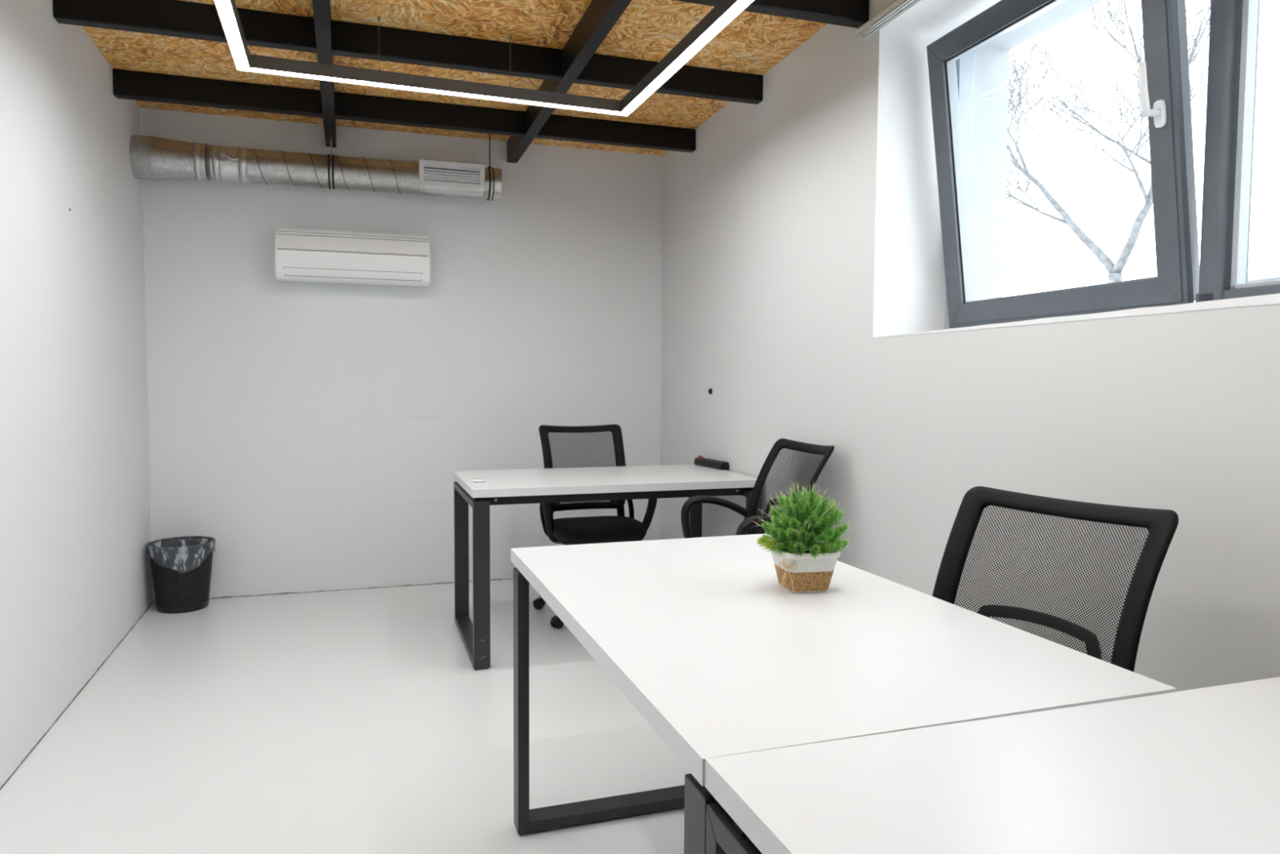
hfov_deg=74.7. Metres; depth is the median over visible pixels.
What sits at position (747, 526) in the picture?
office chair
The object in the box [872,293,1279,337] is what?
windowsill
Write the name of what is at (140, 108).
trim
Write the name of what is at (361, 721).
floor
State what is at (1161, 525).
office chair
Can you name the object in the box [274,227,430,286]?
air conditioner
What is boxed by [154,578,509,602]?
trim
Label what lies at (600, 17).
ceiling beam
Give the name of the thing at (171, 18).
ceiling beam
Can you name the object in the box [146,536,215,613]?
waste bin
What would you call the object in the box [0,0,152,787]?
wall
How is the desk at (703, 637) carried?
on the floor
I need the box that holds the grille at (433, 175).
[419,159,484,189]
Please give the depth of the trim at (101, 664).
3.06 m
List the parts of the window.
frame, lever, handle, fixed frame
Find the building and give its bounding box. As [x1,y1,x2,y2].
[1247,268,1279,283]
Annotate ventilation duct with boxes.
[129,133,502,200]
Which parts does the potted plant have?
pot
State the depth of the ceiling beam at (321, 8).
3.35 m
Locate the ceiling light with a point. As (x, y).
(725, 11)
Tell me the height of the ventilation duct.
0.405 m
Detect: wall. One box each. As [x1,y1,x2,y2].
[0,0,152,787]
[142,107,662,600]
[659,0,1279,691]
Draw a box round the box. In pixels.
[469,477,486,484]
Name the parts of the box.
lid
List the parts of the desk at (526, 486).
leg frame, support rail, power strip, leg frame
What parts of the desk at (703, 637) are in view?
leg frame, leg frame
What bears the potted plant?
on the desk at (703, 637)
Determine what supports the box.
on the desk at (526, 486)
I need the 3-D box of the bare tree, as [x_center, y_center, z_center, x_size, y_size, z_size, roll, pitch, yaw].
[5.401,-2.863,10.538,2.572,7.265,6.576,0,3,-8]
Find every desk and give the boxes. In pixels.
[453,455,761,670]
[511,533,1176,853]
[704,676,1279,853]
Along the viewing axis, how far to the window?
2.15 m
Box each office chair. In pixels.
[532,424,657,628]
[680,438,834,537]
[932,485,1178,671]
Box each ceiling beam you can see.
[53,0,763,104]
[112,69,695,152]
[311,0,336,147]
[506,0,631,163]
[673,0,869,28]
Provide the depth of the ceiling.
3.56 m
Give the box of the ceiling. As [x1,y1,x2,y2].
[82,0,826,155]
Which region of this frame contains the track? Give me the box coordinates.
[854,0,919,39]
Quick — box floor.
[0,578,690,853]
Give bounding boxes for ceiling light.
[213,0,755,116]
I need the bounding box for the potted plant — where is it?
[752,480,854,592]
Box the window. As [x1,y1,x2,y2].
[926,0,1279,328]
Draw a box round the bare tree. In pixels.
[1005,0,1210,283]
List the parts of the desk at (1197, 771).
leg frame, support rail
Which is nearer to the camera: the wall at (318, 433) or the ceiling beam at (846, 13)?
the ceiling beam at (846, 13)
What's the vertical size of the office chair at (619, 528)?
0.966 m
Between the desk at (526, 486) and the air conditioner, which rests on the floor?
the desk at (526, 486)
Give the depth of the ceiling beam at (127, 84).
4.20 m
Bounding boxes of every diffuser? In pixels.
[214,0,248,66]
[236,66,629,115]
[622,0,752,112]
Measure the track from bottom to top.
0.028 m
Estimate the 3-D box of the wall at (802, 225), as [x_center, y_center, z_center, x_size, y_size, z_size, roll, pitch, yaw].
[1.386,-0.214,2.188,0.560,2.614,7.153,-1,3,-17]
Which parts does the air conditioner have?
panel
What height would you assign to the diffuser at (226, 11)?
0.006 m
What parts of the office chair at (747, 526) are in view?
armrest, armrest, panel, backrest frame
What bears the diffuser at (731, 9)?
attached to the ceiling light
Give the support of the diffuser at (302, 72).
attached to the ceiling light
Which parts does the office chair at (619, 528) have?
arm post, armrest, panel, backrest frame, seat, arm post, armrest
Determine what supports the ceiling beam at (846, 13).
attached to the ceiling
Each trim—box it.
[0,601,153,790]
[140,107,154,602]
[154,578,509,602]
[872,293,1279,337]
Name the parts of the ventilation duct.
threaded rod, threaded rod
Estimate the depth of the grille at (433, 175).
4.61 m

